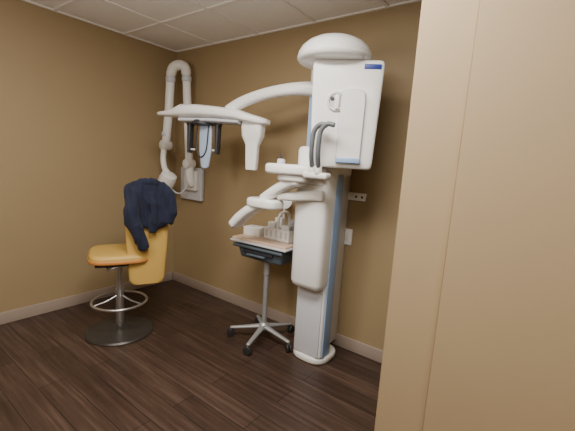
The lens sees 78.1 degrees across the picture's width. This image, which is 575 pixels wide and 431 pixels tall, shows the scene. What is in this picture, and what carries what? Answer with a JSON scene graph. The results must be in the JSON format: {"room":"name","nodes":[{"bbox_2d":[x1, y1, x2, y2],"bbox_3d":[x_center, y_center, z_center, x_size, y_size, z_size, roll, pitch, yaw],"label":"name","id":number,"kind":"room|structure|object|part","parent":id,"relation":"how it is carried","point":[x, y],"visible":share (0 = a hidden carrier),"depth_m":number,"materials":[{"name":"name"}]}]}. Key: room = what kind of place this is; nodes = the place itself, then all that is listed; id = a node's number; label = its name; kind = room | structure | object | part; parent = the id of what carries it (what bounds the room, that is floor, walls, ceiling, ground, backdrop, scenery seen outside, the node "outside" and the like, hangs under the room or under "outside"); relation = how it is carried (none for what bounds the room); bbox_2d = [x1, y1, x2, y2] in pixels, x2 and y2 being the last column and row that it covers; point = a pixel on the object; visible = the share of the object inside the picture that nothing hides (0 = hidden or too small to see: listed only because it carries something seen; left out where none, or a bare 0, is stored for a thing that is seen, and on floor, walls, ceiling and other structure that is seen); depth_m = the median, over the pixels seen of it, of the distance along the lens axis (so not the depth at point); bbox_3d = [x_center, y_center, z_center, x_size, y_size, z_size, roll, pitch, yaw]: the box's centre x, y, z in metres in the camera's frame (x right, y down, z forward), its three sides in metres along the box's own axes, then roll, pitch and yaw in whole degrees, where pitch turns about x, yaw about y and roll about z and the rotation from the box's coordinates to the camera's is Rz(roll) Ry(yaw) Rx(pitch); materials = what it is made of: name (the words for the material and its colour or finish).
{"room":"radiology room","nodes":[
{"label":"radiology room","id":0,"kind":"room"},
{"bbox_2d":[0,0,176,312],"bbox_3d":[-2.573,-0.366,2.558,0.100,2.641,4.261,10,10,36],"label":"wall","id":1,"kind":"structure","parent":0,"point":[80,101],"depth_m":3.22,"materials":[{"name":"paint"}]},
{"bbox_2d":[0,272,171,324],"bbox_3d":[-2.613,0.895,2.703,0.016,0.104,4.031,10,10,36],"label":"baseboard","id":2,"kind":"structure","parent":1,"relation":"attached to","point":[9,316],"depth_m":3.34,"materials":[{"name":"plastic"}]},
{"bbox_2d":[0,280,381,430],"bbox_3d":[-0.521,1.358,1.194,5.453,0.100,4.261,10,10,36],"label":"floor","id":3,"kind":"structure","parent":0,"point":[187,374],"depth_m":2.44,"materials":[{"name":"brown wood"}]},
{"bbox_2d":[84,224,168,346],"bbox_3d":[-1.363,0.372,2.903,0.580,1.235,0.531,10,10,36],"label":"chair","id":4,"kind":"object","parent":3,"relation":"on","point":[148,266],"visible":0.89,"depth_m":2.86,"materials":[{"name":"yellow leather"}]},
{"bbox_2d":[88,244,146,265],"bbox_3d":[-1.379,0.315,2.909,0.450,0.075,0.450,-1,10,-27],"label":"seat cushion","id":5,"kind":"object","parent":4,"relation":"on","point":[108,254],"depth_m":2.76,"materials":[{"name":"yellow leather"}]},
{"bbox_3d":[-1.121,0.165,2.833,0.330,0.775,0.056,-1,10,-28],"label":"backrest","id":6,"kind":"part","parent":4,"relation":"part of","materials":[{"name":"yellow leather"}]},
{"bbox_2d":[123,178,176,250],"bbox_3d":[-1.089,-0.013,2.797,0.394,0.575,0.222,-2,10,-32],"label":"jacket","id":7,"kind":"object","parent":4,"relation":"on","point":[150,203],"visible":1,"depth_m":2.72,"materials":[{"name":"fabric"}]},
{"bbox_2d":[226,234,294,355],"bbox_3d":[-0.175,0.625,2.972,0.637,0.868,0.619,10,10,36],"label":"rolling cart","id":8,"kind":"object","parent":3,"relation":"on","point":[267,251],"visible":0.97,"depth_m":2.88,"materials":[{"name":"silver metal"}]},
{"bbox_3d":[-0.339,0.936,3.022,0.299,0.075,0.060,5,9,6],"label":"leg","id":9,"kind":"part","parent":8,"relation":"part of","materials":[{"name":"silver metal"}]},
{"bbox_2d":[243,224,263,236],"bbox_3d":[-0.278,0.130,3.043,0.165,0.073,0.125,8,10,27],"label":"carton","id":10,"kind":"object","parent":8,"relation":"on","point":[252,230],"visible":0.78,"depth_m":2.99,"materials":[{"name":"white cardboard"}]},
{"bbox_3d":[-0.276,0.099,3.039,0.165,0.010,0.125,8,10,27],"label":"carton lid","id":11,"kind":"part","parent":10,"relation":"part of","materials":[{"name":"white cardboard"}]},
{"bbox_3d":[-0.255,0.324,2.839,0.180,0.014,0.030,9,10,33],"label":"drawer handle","id":12,"kind":"part","parent":8,"relation":"part of","materials":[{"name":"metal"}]},
{"bbox_3d":[-0.247,0.964,2.879,0.060,0.075,0.299,6,9,18],"label":"leg","id":13,"kind":"part","parent":8,"relation":"part of","materials":[{"name":"silver metal"}]},
{"bbox_3d":[-0.094,0.966,2.927,0.299,0.075,0.061,10,10,36],"label":"leg","id":14,"kind":"part","parent":8,"relation":"part of","materials":[{"name":"silver metal"}]},
{"bbox_2d":[263,211,294,243],"bbox_3d":[-0.032,0.083,2.916,0.270,0.246,0.192,10,10,36],"label":"caddy","id":15,"kind":"object","parent":8,"relation":"on","point":[276,230],"visible":0.89,"depth_m":2.86,"materials":[{"name":"white plastic"}]},
{"bbox_3d":[-0.029,0.043,2.910,0.024,0.166,0.183,10,10,36],"label":"handle","id":16,"kind":"part","parent":15,"relation":"part of","materials":[{"name":"white plastic"}]},
{"bbox_3d":[-0.091,0.943,3.086,0.299,0.075,0.060,-2,10,-35],"label":"leg","id":17,"kind":"part","parent":8,"relation":"part of","materials":[{"name":"silver metal"}]},
{"bbox_2d":[282,200,291,217],"bbox_3d":[-0.032,-0.009,3.083,0.105,0.366,0.090,1,9,-20],"label":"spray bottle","id":18,"kind":"object","parent":8,"relation":"on","point":[287,204],"visible":0.2,"depth_m":3.05,"materials":[{"name":"white plastic"}]},
{"bbox_2d":[157,33,384,364],"bbox_3d":[-0.212,-0.096,2.910,1.980,2.304,0.750,10,10,36],"label":"machine","id":19,"kind":"object","parent":3,"relation":"on","point":[344,89],"visible":1,"depth_m":2.46,"materials":[{"name":"white plastic"}]},
{"bbox_3d":[-0.834,-0.671,3.041,0.044,0.260,0.060,8,9,24],"label":"ear rod arm","id":20,"kind":"part","parent":19,"relation":"part of","materials":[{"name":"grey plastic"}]},
{"bbox_3d":[-0.577,-0.638,2.935,0.044,0.260,0.060,8,9,24],"label":"ear rod arm","id":21,"kind":"part","parent":19,"relation":"part of","materials":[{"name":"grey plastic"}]},
{"bbox_3d":[-0.294,-0.010,2.652,0.313,0.245,0.142,10,10,36],"label":"handle","id":22,"kind":"part","parent":19,"relation":"part of","materials":[{"name":"white plastic"}]},
{"bbox_3d":[-0.110,-0.880,2.679,0.833,0.234,0.123,7,9,21],"label":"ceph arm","id":23,"kind":"part","parent":19,"relation":"part of","materials":[{"name":"white plastic"}]},
{"bbox_3d":[0.096,-0.141,2.454,0.334,0.094,0.090,6,9,15],"label":"support arm","id":24,"kind":"part","parent":19,"relation":"part of","materials":[{"name":"white plastic"}]},
{"bbox_3d":[0.156,0.784,2.681,0.215,0.560,0.012,10,10,36],"label":"panel","id":25,"kind":"part","parent":19,"relation":"part of","materials":[{"name":"white plastic"}]},
{"bbox_3d":[0.180,-0.287,2.400,0.200,0.085,0.040,10,10,36],"label":"control panel","id":26,"kind":"part","parent":19,"relation":"part of","materials":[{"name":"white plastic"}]},
{"bbox_3d":[0.390,-0.550,2.188,0.147,0.430,0.026,5,9,8],"label":"collimator panel","id":27,"kind":"part","parent":19,"relation":"part of","materials":[{"name":"white plastic"}]},
{"bbox_2d":[28,0,410,50],"bbox_3d":[-0.347,-1.347,0.789,5.453,0.100,4.261,10,10,36],"label":"ceiling","id":28,"kind":"structure","parent":0,"point":[260,16],"depth_m":2.89,"materials":[{"name":"tile"}]},
{"bbox_2d":[22,0,421,52],"bbox_3d":[-0.351,-1.294,0.797,5.253,0.012,4.061,10,10,36],"label":"grid","id":29,"kind":"object","parent":28,"relation":"attached to","point":[383,2],"visible":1,"depth_m":2.92,"materials":[{"name":"silver metal"}]},
{"bbox_2d":[173,1,421,349],"bbox_3d":[0.850,-0.156,2.621,5.353,2.641,0.100,10,10,36],"label":"wall","id":30,"kind":"structure","parent":0,"point":[222,73],"depth_m":3.16,"materials":[{"name":"paint"}]},
{"bbox_2d":[158,60,203,201],"bbox_3d":[-1.145,-0.880,3.736,0.405,1.450,0.389,10,10,36],"label":"wall-mounted unit","id":31,"kind":"object","parent":30,"relation":"attached to","point":[192,178],"visible":0.97,"depth_m":3.72,"materials":[{"name":"white plastic"}]},
{"bbox_3d":[-1.253,-1.113,3.724,0.158,0.776,0.088,10,10,36],"label":"arm","id":32,"kind":"part","parent":31,"relation":"part of","materials":[{"name":"white plastic"}]},
{"bbox_3d":[-1.044,-1.028,3.714,0.164,0.954,0.084,10,10,36],"label":"arm","id":33,"kind":"part","parent":31,"relation":"part of","materials":[{"name":"white plastic"}]},
{"bbox_3d":[-1.037,-0.437,3.796,0.090,0.267,0.134,10,10,36],"label":"mount post","id":34,"kind":"part","parent":31,"relation":"part of","materials":[{"name":"white plastic"}]},
{"bbox_3d":[-1.060,-0.353,3.938,0.360,0.360,0.050,10,10,36],"label":"wall plate","id":35,"kind":"part","parent":31,"relation":"part of","materials":[{"name":"white plastic"}]},
{"bbox_2d":[172,271,382,362],"bbox_3d":[0.695,1.094,2.792,5.253,0.104,0.016,10,10,36],"label":"baseboard","id":36,"kind":"structure","parent":30,"relation":"attached to","point":[368,351],"depth_m":3.43,"materials":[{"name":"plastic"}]},
{"bbox_2d":[345,228,352,244],"bbox_3d":[0.480,0.171,2.858,0.085,0.130,0.018,10,10,36],"label":"light switch","id":37,"kind":"object","parent":30,"relation":"attached to","point":[348,235],"visible":0.78,"depth_m":2.84,"materials":[{"name":"white plastic"}]},
{"bbox_2d":[348,192,366,201],"bbox_3d":[0.523,-0.150,2.789,0.210,0.060,0.025,10,10,36],"label":"electrical outlet","id":38,"kind":"object","parent":30,"relation":"attached to","point":[351,195],"visible":0.73,"depth_m":2.76,"materials":[{"name":"white plastic"}]},
{"bbox_2d":[423,0,574,430],"bbox_3d":[1.370,0.169,0.676,1.955,2.641,0.150,10,10,36],"label":"wall","id":39,"kind":"structure","parent":0,"point":[503,359],"depth_m":1.08,"materials":[{"name":"paint"}]},
{"bbox_2d":[374,0,479,430],"bbox_3d":[0.522,0.019,1.316,0.192,2.641,0.120,10,10,36],"label":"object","id":40,"kind":"structure","parent":39,"relation":"attached to","point":[447,28],"depth_m":1.26,"materials":[{"name":"paint"}]}
]}

